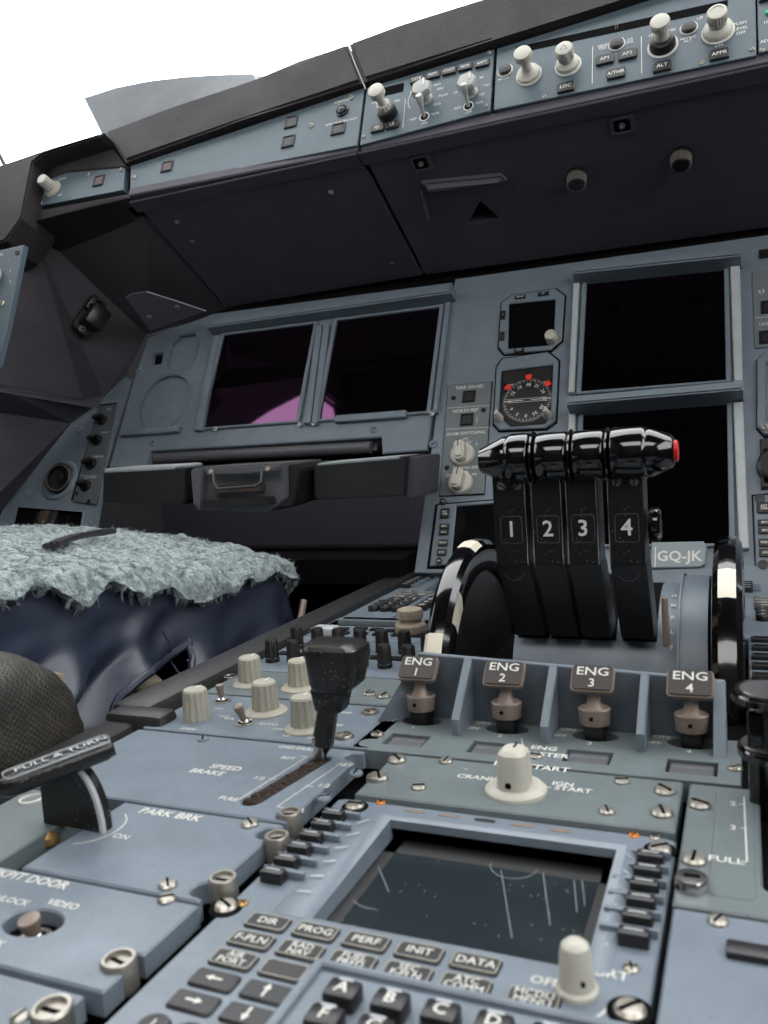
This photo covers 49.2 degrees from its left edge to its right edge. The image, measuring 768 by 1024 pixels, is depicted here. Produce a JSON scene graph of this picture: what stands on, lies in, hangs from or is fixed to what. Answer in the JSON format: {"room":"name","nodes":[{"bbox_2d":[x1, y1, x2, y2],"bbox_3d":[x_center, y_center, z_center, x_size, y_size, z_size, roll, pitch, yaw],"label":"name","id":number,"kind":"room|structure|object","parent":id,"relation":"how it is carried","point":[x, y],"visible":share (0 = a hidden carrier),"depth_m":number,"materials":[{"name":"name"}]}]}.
{"room":"control cabin","nodes":[
{"label":"control cabin","id":0,"kind":"room"},
{"bbox_2d":[0,336,163,533],"bbox_3d":[-1.009,-0.228,0.516,0.050,1.840,2.600,-2,6,23],"label":"wall","id":1,"kind":"structure","parent":0,"point":[133,516],"depth_m":1.63,"materials":[{"name":"black plastic"}]},
{"bbox_2d":[0,153,5,164],"bbox_3d":[-0.595,-0.559,1.284,0.036,0.065,0.006,-2,6,23],"label":"trim","id":2,"kind":"structure","parent":1,"relation":"attached to","point":[1,157],"depth_m":1.28,"materials":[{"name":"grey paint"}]},
{"bbox_2d":[0,389,100,512],"bbox_3d":[-0.555,-0.067,1.262,0.246,0.250,0.115,-9,7,-43],"label":"lining","id":3,"kind":"object","parent":1,"relation":"attached to","point":[31,424],"visible":1,"depth_m":1.27,"materials":[{"name":"grey paint"}]},
{"bbox_2d":[146,305,612,581],"bbox_3d":[0.486,-0.003,1.346,2.060,1.040,0.060,-2,6,23],"label":"wall","id":4,"kind":"structure","parent":0,"point":[394,519],"depth_m":1.58,"materials":[{"name":"grey paint"}]},
{"bbox_3d":[-0.284,-1.152,-0.358,2.060,0.060,1.780,-2,6,23],"label":"ceiling","id":5,"kind":"structure","parent":0,"visible":0},
{"bbox_3d":[0.206,-0.880,0.843,3.250,0.793,0.712,-2,6,23],"label":"window","id":6,"kind":"structure","parent":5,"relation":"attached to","visible":0},
{"bbox_2d":[84,74,262,135],"bbox_3d":[-0.314,-0.615,1.260,0.350,0.106,0.070,-2,6,23],"label":"air deflector","id":7,"kind":"object","parent":6,"relation":"attached to","point":[114,108],"visible":0.54,"depth_m":1.26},
{"bbox_3d":[0.003,0.691,0.192,2.060,0.060,2.700,-2,6,23],"label":"floor","id":8,"kind":"structure","parent":0,"visible":0},
{"bbox_2d":[0,520,306,730],"bbox_3d":[-0.494,0.264,0.703,0.624,0.612,0.836,-2,6,23],"label":"seat","id":9,"kind":"object","parent":8,"relation":"on","point":[120,613],"depth_m":0.71,"materials":[{"name":"blue fabric"}]},
{"bbox_2d":[0,651,83,771],"bbox_3d":[-0.229,0.137,0.507,0.056,0.108,0.110,-2,6,23],"label":"armrest","id":10,"kind":"object","parent":9,"relation":"attached to","point":[39,712],"visible":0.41,"depth_m":0.50,"materials":[{"name":"black"}]},
{"bbox_2d":[54,672,65,682],"bbox_3d":[-0.233,0.120,0.584,0.004,0.034,0.033,-2,6,23],"label":"tag","id":11,"kind":"object","parent":9,"relation":"attached to","point":[61,675],"visible":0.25,"depth_m":0.59,"materials":[{"name":"beige plastic"}]},
{"bbox_2d":[0,570,748,1023],"bbox_3d":[0.092,0.373,0.482,0.567,0.509,1.040,-2,6,23],"label":"pedestal","id":12,"kind":"object","parent":8,"relation":"on","point":[156,705],"visible":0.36,"depth_m":0.57,"materials":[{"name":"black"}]},
{"bbox_2d":[0,790,81,869],"bbox_3d":[-0.176,0.153,0.404,0.052,0.010,0.066,-2,6,23],"label":"cover plate","id":13,"kind":"object","parent":12,"relation":"attached to","point":[25,836],"visible":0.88,"depth_m":0.40,"materials":[{"name":"grey paint"}]},
{"bbox_2d":[0,974,86,1023],"bbox_3d":[-0.184,0.167,0.260,0.156,0.011,0.092,-2,6,23],"label":"panel","id":14,"kind":"object","parent":12,"relation":"on","point":[21,1002],"visible":1,"depth_m":0.27,"materials":[{"name":"blue paint"}]},
{"bbox_2d":[0,867,200,1017],"bbox_3d":[-0.151,0.159,0.334,0.159,0.015,0.064,-2,6,23],"label":"panel","id":15,"kind":"object","parent":12,"relation":"on","point":[96,944],"depth_m":0.31,"materials":[{"name":"blue paint"}]},
{"bbox_2d":[17,911,51,936],"bbox_3d":[-0.132,0.157,0.316,0.012,0.010,0.012,-2,6,23],"label":"toggle switch","id":16,"kind":"object","parent":15,"relation":"attached to","point":[29,923],"depth_m":0.32,"materials":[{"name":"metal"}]},
{"bbox_2d":[22,803,289,922],"bbox_3d":[-0.114,0.151,0.377,0.141,0.011,0.066,-2,6,23],"label":"module","id":17,"kind":"object","parent":12,"relation":"on","point":[209,857],"visible":0.91,"depth_m":0.36,"materials":[{"name":"blue paint"}]},
{"bbox_2d":[0,735,115,833],"bbox_3d":[-0.147,0.128,0.382,0.042,0.042,0.040,-3,5,10],"label":"lever","id":18,"kind":"object","parent":17,"relation":"attached to","point":[73,795],"visible":1,"depth_m":0.39,"materials":[{"name":"black plastic"}]},
{"bbox_2d":[33,730,383,838],"bbox_3d":[-0.087,0.144,0.451,0.184,0.014,0.088,-2,6,23],"label":"module","id":19,"kind":"object","parent":12,"relation":"on","point":[266,782],"visible":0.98,"depth_m":0.44,"materials":[{"name":"blue paint"}]},
{"bbox_2d":[302,636,370,762],"bbox_3d":[-0.024,0.106,0.456,0.035,0.073,0.026,-2,6,23],"label":"lever","id":20,"kind":"object","parent":19,"relation":"attached to","point":[335,665],"visible":1,"depth_m":0.45,"materials":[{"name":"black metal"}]},
{"bbox_2d":[143,677,394,749],"bbox_3d":[-0.062,0.123,0.542,0.157,0.030,0.094,-2,6,23],"label":"panel","id":21,"kind":"object","parent":12,"relation":"attached to","point":[262,717],"visible":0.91,"depth_m":0.52,"materials":[{"name":"blue paint"}]},
{"bbox_2d":[213,683,230,703],"bbox_3d":[-0.111,0.123,0.573,0.012,0.013,0.012,-2,6,23],"label":"toggle switch","id":22,"kind":"object","parent":21,"relation":"attached to","point":[220,698],"depth_m":0.57,"materials":[{"name":"metal"}]},
{"bbox_2d":[233,702,254,725],"bbox_3d":[-0.088,0.125,0.523,0.012,0.015,0.015,-2,6,23],"label":"toggle switch","id":23,"kind":"object","parent":21,"relation":"attached to","point":[240,718],"depth_m":0.52,"materials":[{"name":"metal"}]},
{"bbox_2d":[207,653,401,715],"bbox_3d":[-0.056,0.119,0.583,0.176,0.030,0.076,-2,6,23],"label":"panel","id":24,"kind":"object","parent":12,"relation":"attached to","point":[296,681],"visible":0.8,"depth_m":0.59,"materials":[{"name":"grey paint"}]},
{"bbox_2d":[261,626,426,679],"bbox_3d":[-0.018,0.110,0.662,0.161,0.027,0.094,-2,6,23],"label":"control panel","id":25,"kind":"object","parent":12,"relation":"on","point":[385,659],"visible":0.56,"depth_m":0.66,"materials":[{"name":"blue paint"}]},
{"bbox_2d":[303,606,426,643],"bbox_3d":[0.015,0.098,0.746,0.162,0.031,0.080,-2,6,23],"label":"panel","id":26,"kind":"object","parent":12,"relation":"attached to","point":[409,618],"visible":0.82,"depth_m":0.73,"materials":[{"name":"blue paint"}]},
{"bbox_2d":[328,576,439,626],"bbox_3d":[0.071,0.094,0.873,0.160,0.022,0.258,-2,6,23],"label":"display unit","id":27,"kind":"object","parent":12,"relation":"on","point":[419,591],"visible":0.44,"depth_m":0.86,"materials":[{"name":"blue paint"}]},
{"bbox_2d":[106,799,677,1023],"bbox_3d":[-0.001,0.153,0.269,0.165,0.033,0.256,-2,6,23],"label":"display unit","id":28,"kind":"object","parent":12,"relation":"on","point":[379,912],"visible":1,"depth_m":0.30,"materials":[{"name":"blue paint"}]},
{"bbox_2d":[107,227,767,585],"bbox_3d":[0.175,-0.122,1.037,1.279,0.426,0.290,-1,6,24],"label":"panel","id":29,"kind":"object","parent":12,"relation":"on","point":[164,420],"depth_m":1.09,"materials":[{"name":"grey paint"}]},
{"bbox_2d":[0,376,131,527],"bbox_3d":[-0.487,-0.087,1.292,0.205,0.235,0.125,-1,6,24],"label":"panel","id":30,"kind":"object","parent":29,"relation":"attached to","point":[47,494],"depth_m":1.28,"materials":[{"name":"grey paint"}]},
{"bbox_2d":[45,463,72,493],"bbox_3d":[-0.491,-0.050,1.273,0.047,0.047,0.014,1,-13,17],"label":"outlet","id":31,"kind":"object","parent":30,"relation":"attached to","point":[58,476],"depth_m":1.27,"materials":[{"name":"black plastic"}]},
{"bbox_2d":[203,321,318,430],"bbox_3d":[-0.178,-0.191,1.195,0.171,0.149,0.087,-2,6,23],"label":"display unit","id":32,"kind":"object","parent":29,"relation":"attached to","point":[260,378],"visible":1,"depth_m":1.20,"materials":[{"name":"black glass"}]},
{"bbox_2d":[103,453,439,511],"bbox_3d":[-0.164,-0.033,1.018,0.443,0.060,0.155,-2,6,21],"label":"table","id":33,"kind":"object","parent":29,"relation":"attached to","point":[275,485],"visible":1,"depth_m":0.97,"materials":[{"name":"black plastic"}]},
{"bbox_2d":[242,543,417,618],"bbox_3d":[-0.274,0.274,1.194,0.715,0.440,0.115,-2,6,23],"label":"panel","id":34,"kind":"object","parent":29,"relation":"attached to","point":[328,573],"visible":0.11,"depth_m":1.04,"materials":[{"name":"black plastic"}]},
{"bbox_2d":[311,304,444,425],"bbox_3d":[-0.006,-0.196,1.120,0.176,0.150,0.087,-2,6,23],"label":"display unit","id":35,"kind":"object","parent":29,"relation":"attached to","point":[383,361],"visible":1,"depth_m":1.12,"materials":[{"name":"black glass"}]},
{"bbox_2d":[0,0,767,306],"bbox_3d":[0.231,-0.463,0.968,1.831,0.294,0.278,-2,6,22],"label":"glareshield","id":36,"kind":"object","parent":29,"relation":"attached to","point":[496,192],"depth_m":1.01,"materials":[{"name":"black plastic"}]},
{"bbox_2d":[37,168,130,208],"bbox_3d":[-0.419,-0.446,1.150,0.170,0.053,0.044,-2,6,22],"label":"panel","id":37,"kind":"object","parent":36,"relation":"attached to","point":[72,188],"visible":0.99,"depth_m":1.14,"materials":[{"name":"paint"}]},
{"bbox_2d":[0,195,225,398],"bbox_3d":[-0.427,-0.295,1.214,0.372,0.254,0.214,-4,5,0],"label":"lining","id":38,"kind":"object","parent":36,"relation":"attached to","point":[45,354],"visible":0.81,"depth_m":1.23,"materials":[{"name":"grey paint"}]},
{"bbox_2d":[0,245,28,368],"bbox_3d":[-0.515,-0.223,1.052,0.151,0.209,0.061,-1,6,24],"label":"control panel","id":39,"kind":"object","parent":38,"relation":"attached to","point":[12,260],"visible":1,"depth_m":1.03,"materials":[{"name":"paint"}]},
{"bbox_2d":[72,295,110,335],"bbox_3d":[-0.432,-0.293,1.243,0.054,0.061,0.034,-8,7,-38],"label":"fitting","id":40,"kind":"object","parent":38,"relation":"attached to","point":[93,316],"visible":1,"depth_m":1.24,"materials":[{"name":"black plastic"}]},
{"bbox_2d":[106,46,366,167],"bbox_3d":[-0.179,-0.495,1.123,0.393,0.101,0.132,-2,-19,23],"label":"hood","id":41,"kind":"object","parent":36,"relation":"attached to","point":[341,71],"depth_m":1.05,"materials":[{"name":"black plastic"}]},
{"bbox_2d":[130,88,365,187],"bbox_3d":[-0.182,-0.456,1.047,0.339,0.081,0.046,-2,6,22],"label":"light panel","id":42,"kind":"object","parent":36,"relation":"attached to","point":[335,124],"visible":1,"depth_m":1.02,"materials":[{"name":"paint"}]},
{"bbox_2d":[408,154,433,172],"bbox_3d":[0.043,-0.403,0.971,0.026,0.013,0.021,-2,6,23],"label":"spotlight","id":43,"kind":"object","parent":36,"relation":"attached to","point":[418,163],"visible":1,"depth_m":0.97,"materials":[{"name":"grey paint"}]},
{"bbox_2d":[360,50,496,147],"bbox_3d":[0.045,-0.465,0.943,0.155,0.090,0.071,-2,6,22],"label":"panel","id":44,"kind":"object","parent":36,"relation":"on","point":[460,90],"visible":1,"depth_m":0.94,"materials":[{"name":"paint"}]},
{"bbox_2d":[350,0,756,87],"bbox_3d":[0.361,-0.542,0.902,0.830,0.099,0.132,-2,-19,23],"label":"hood","id":45,"kind":"object","parent":36,"relation":"attached to","point":[481,26],"depth_m":0.95,"materials":[{"name":"black plastic"}]},
{"bbox_2d":[608,114,635,135],"bbox_3d":[0.251,-0.407,0.884,0.026,0.013,0.021,-2,6,23],"label":"spotlight","id":46,"kind":"object","parent":36,"relation":"attached to","point":[625,124],"visible":1,"depth_m":0.88,"materials":[{"name":"grey paint"}]},
{"bbox_2d":[494,0,755,112],"bbox_3d":[0.241,-0.483,0.863,0.263,0.107,0.072,-2,6,21],"label":"control panel","id":47,"kind":"object","parent":36,"relation":"on","point":[651,39],"visible":1,"depth_m":0.86,"materials":[{"name":"paint"}]},
{"bbox_2d":[757,0,767,55],"bbox_3d":[0.382,-0.477,0.810,0.039,0.083,0.048,-1,6,24],"label":"panel","id":48,"kind":"object","parent":36,"relation":"on","point":[762,5],"visible":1,"depth_m":0.81,"materials":[{"name":"paint"}]},
{"bbox_2d":[427,498,495,568],"bbox_3d":[0.127,0.024,0.964,0.155,0.080,0.043,-2,6,23],"label":"display","id":49,"kind":"object","parent":29,"relation":"attached to","point":[455,523],"visible":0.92,"depth_m":0.98,"materials":[{"name":"grey paint"}]},
{"bbox_2d":[439,382,492,496],"bbox_3d":[0.099,-0.089,1.024,0.059,0.137,0.093,-2,6,20],"label":"panel","id":50,"kind":"object","parent":29,"relation":"attached to","point":[468,406],"visible":1,"depth_m":1.03,"materials":[{"name":"paint"}]},
{"bbox_2d":[492,351,559,432],"bbox_3d":[0.171,-0.146,1.016,0.081,0.097,0.063,-2,6,22],"label":"indicator","id":51,"kind":"object","parent":29,"relation":"attached to","point":[526,388],"visible":1,"depth_m":1.02,"materials":[{"name":"grey paint"}]},
{"bbox_2d":[497,288,565,355],"bbox_3d":[0.184,-0.238,1.053,0.085,0.083,0.055,-2,6,23],"label":"display","id":52,"kind":"object","parent":29,"relation":"attached to","point":[529,322],"visible":1,"depth_m":1.05,"materials":[{"name":"grey paint"}]},
{"bbox_2d":[576,268,731,395],"bbox_3d":[0.316,-0.216,0.987,0.170,0.145,0.082,-2,6,23],"label":"display unit","id":53,"kind":"object","parent":29,"relation":"attached to","point":[667,331],"visible":0.95,"depth_m":0.98,"materials":[{"name":"black glass"}]},
{"bbox_2d":[577,403,734,548],"bbox_3d":[0.293,-0.041,0.918,0.167,0.150,0.085,-2,6,23],"label":"display unit","id":54,"kind":"object","parent":29,"relation":"attached to","point":[695,498],"visible":0.59,"depth_m":0.90,"materials":[{"name":"black glass"}]},
{"bbox_2d":[651,541,706,569],"bbox_3d":[0.306,0.046,0.873,0.055,0.028,0.019,-2,6,23],"label":"placard","id":55,"kind":"object","parent":29,"relation":"attached to","point":[664,555],"visible":0.98,"depth_m":0.87,"materials":[{"name":"grey"}]},
{"bbox_2d":[752,249,767,348],"bbox_3d":[0.443,-0.243,0.944,0.050,0.118,0.067,-2,6,23],"label":"panel","id":56,"kind":"object","parent":29,"relation":"attached to","point":[759,278],"visible":1,"depth_m":0.95,"materials":[{"name":"paint"}]},
{"bbox_2d":[752,493,767,568],"bbox_3d":[0.398,0.020,0.847,0.046,0.080,0.047,-2,6,22],"label":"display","id":57,"kind":"object","parent":29,"relation":"attached to","point":[759,501],"visible":1,"depth_m":0.85,"materials":[{"name":"grey paint"}]},
{"bbox_2d":[756,350,767,437],"bbox_3d":[0.424,-0.126,0.901,0.044,0.103,0.060,-1,6,28],"label":"clock","id":58,"kind":"object","parent":29,"relation":"attached to","point":[762,361],"visible":1,"depth_m":0.90,"materials":[{"name":"grey paint"}]},
{"bbox_2d":[756,438,767,489],"bbox_3d":[0.408,-0.051,0.871,0.040,0.053,0.033,-2,6,22],"label":"gauge","id":59,"kind":"object","parent":29,"relation":"attached to","point":[762,462],"visible":1,"depth_m":0.87,"materials":[{"name":"black"}]},
{"bbox_2d":[424,538,514,657],"bbox_3d":[0.081,0.140,0.700,0.020,0.236,0.236,-2,6,23],"label":"wheel","id":60,"kind":"object","parent":12,"relation":"attached to","point":[469,615],"visible":0.33,"depth_m":0.66,"materials":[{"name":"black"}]},
{"bbox_2d":[355,742,683,842],"bbox_3d":[0.064,0.127,0.406,0.149,0.031,0.055,-2,6,23],"label":"panel","id":61,"kind":"object","parent":12,"relation":"on","point":[510,788],"visible":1,"depth_m":0.39,"materials":[{"name":"grey paint"}]},
{"bbox_2d":[351,652,742,801],"bbox_3d":[0.086,0.112,0.462,0.205,0.050,0.069,-2,6,23],"label":"module","id":62,"kind":"object","parent":12,"relation":"on","point":[643,741],"visible":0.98,"depth_m":0.47,"materials":[{"name":"grey paint"}]},
{"bbox_2d":[388,737,427,746],"bbox_3d":[0.013,0.136,0.479,0.024,0.010,0.017,-2,6,23],"label":"light","id":63,"kind":"object","parent":62,"relation":"on","point":[392,741],"depth_m":0.48,"materials":[{"name":"black"}]},
{"bbox_2d":[398,656,439,725],"bbox_3d":[0.022,0.111,0.506,0.024,0.046,0.020,-2,6,23],"label":"switch","id":64,"kind":"object","parent":62,"relation":"attached to","point":[420,670],"visible":1,"depth_m":0.50,"materials":[{"name":"black plastic"}]},
{"bbox_2d":[471,744,501,754],"bbox_3d":[0.059,0.135,0.458,0.024,0.010,0.017,-2,6,23],"label":"light","id":65,"kind":"object","parent":62,"relation":"on","point":[476,749],"depth_m":0.46,"materials":[{"name":"black"}]},
{"bbox_2d":[482,661,525,733],"bbox_3d":[0.070,0.110,0.483,0.024,0.046,0.020,-2,6,23],"label":"switch","id":66,"kind":"object","parent":62,"relation":"attached to","point":[505,676],"visible":1,"depth_m":0.48,"materials":[{"name":"black plastic"}]},
{"bbox_2d":[566,753,610,764],"bbox_3d":[0.107,0.133,0.438,0.024,0.010,0.017,-2,6,23],"label":"light","id":67,"kind":"object","parent":62,"relation":"on","point":[571,758],"depth_m":0.44,"materials":[{"name":"black"}]},
{"bbox_2d":[570,665,615,741],"bbox_3d":[0.116,0.108,0.463,0.024,0.046,0.020,-2,6,23],"label":"switch","id":68,"kind":"object","parent":62,"relation":"attached to","point":[593,681],"visible":1,"depth_m":0.46,"materials":[{"name":"black plastic"}]},
{"bbox_2d":[666,669,713,748],"bbox_3d":[0.162,0.107,0.443,0.024,0.046,0.020,-2,6,23],"label":"switch","id":69,"kind":"object","parent":62,"relation":"attached to","point":[690,686],"visible":1,"depth_m":0.44,"materials":[{"name":"black plastic"}]},
{"bbox_2d":[668,763,714,775],"bbox_3d":[0.153,0.132,0.416,0.024,0.010,0.017,-2,6,23],"label":"light","id":70,"kind":"object","parent":62,"relation":"on","point":[674,769],"depth_m":0.42,"materials":[{"name":"black"}]},
{"bbox_2d":[513,507,711,672],"bbox_3d":[0.156,0.081,0.596,0.138,0.174,0.212,-2,6,23],"label":"throttle quadrant","id":71,"kind":"object","parent":12,"relation":"on","point":[682,640],"visible":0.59,"depth_m":0.59,"materials":[{"name":"grey paint"}]},
{"bbox_2d":[478,431,548,635],"bbox_3d":[0.096,0.018,0.591,0.038,0.147,0.081,-2,6,23],"label":"lever","id":72,"kind":"object","parent":71,"relation":"attached to","point":[508,460],"visible":0.93,"depth_m":0.57,"materials":[{"name":"black plastic"}]},
{"bbox_2d":[530,429,581,636],"bbox_3d":[0.123,0.017,0.579,0.029,0.147,0.081,-2,6,23],"label":"lever","id":73,"kind":"object","parent":71,"relation":"attached to","point":[551,450],"visible":0.88,"depth_m":0.56,"materials":[{"name":"black plastic"}]},
{"bbox_2d":[565,427,615,637],"bbox_3d":[0.144,0.016,0.570,0.029,0.147,0.081,-2,6,23],"label":"lever","id":74,"kind":"object","parent":71,"relation":"attached to","point":[587,560],"visible":0.94,"depth_m":0.55,"materials":[{"name":"black plastic"}]},
{"bbox_2d":[606,425,678,639],"bbox_3d":[0.176,0.016,0.556,0.044,0.147,0.081,-2,6,23],"label":"lever","id":75,"kind":"object","parent":71,"relation":"attached to","point":[636,454],"visible":1,"depth_m":0.54,"materials":[{"name":"black plastic"}]},
{"bbox_2d":[657,909,767,1023],"bbox_3d":[0.132,0.153,0.179,0.148,0.012,0.197,-2,6,23],"label":"panel","id":76,"kind":"object","parent":12,"relation":"on","point":[716,968],"visible":1,"depth_m":0.26,"materials":[{"name":"blue paint"}]},
{"bbox_2d":[672,784,767,922],"bbox_3d":[0.192,0.136,0.320,0.148,0.016,0.106,-2,6,23],"label":"module","id":77,"kind":"object","parent":12,"relation":"on","point":[723,863],"visible":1,"depth_m":0.33,"materials":[{"name":"grey paint"}]},
{"bbox_2d":[731,679,767,820],"bbox_3d":[0.184,0.104,0.368,0.058,0.064,0.034,-2,6,23],"label":"lever","id":78,"kind":"object","parent":77,"relation":"attached to","point":[752,747],"visible":1,"depth_m":0.37,"materials":[{"name":"grey"}]},
{"bbox_2d":[711,535,746,725],"bbox_3d":[0.259,0.135,0.623,0.020,0.236,0.236,-2,6,23],"label":"wheel","id":79,"kind":"object","parent":12,"relation":"attached to","point":[728,616],"visible":0.52,"depth_m":0.54,"materials":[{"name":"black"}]},
{"bbox_2d":[744,580,767,658],"bbox_3d":[0.395,0.086,0.732,0.160,0.022,0.258,-2,6,23],"label":"display unit","id":80,"kind":"object","parent":12,"relation":"on","point":[756,596],"visible":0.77,"depth_m":0.71,"materials":[{"name":"blue paint"}]},
{"bbox_2d":[748,636,767,708],"bbox_3d":[0.307,0.110,0.516,0.152,0.012,0.220,-2,6,23],"label":"panel","id":81,"kind":"object","parent":12,"relation":"on","point":[757,645],"visible":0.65,"depth_m":0.59,"materials":[{"name":"blue paint"}]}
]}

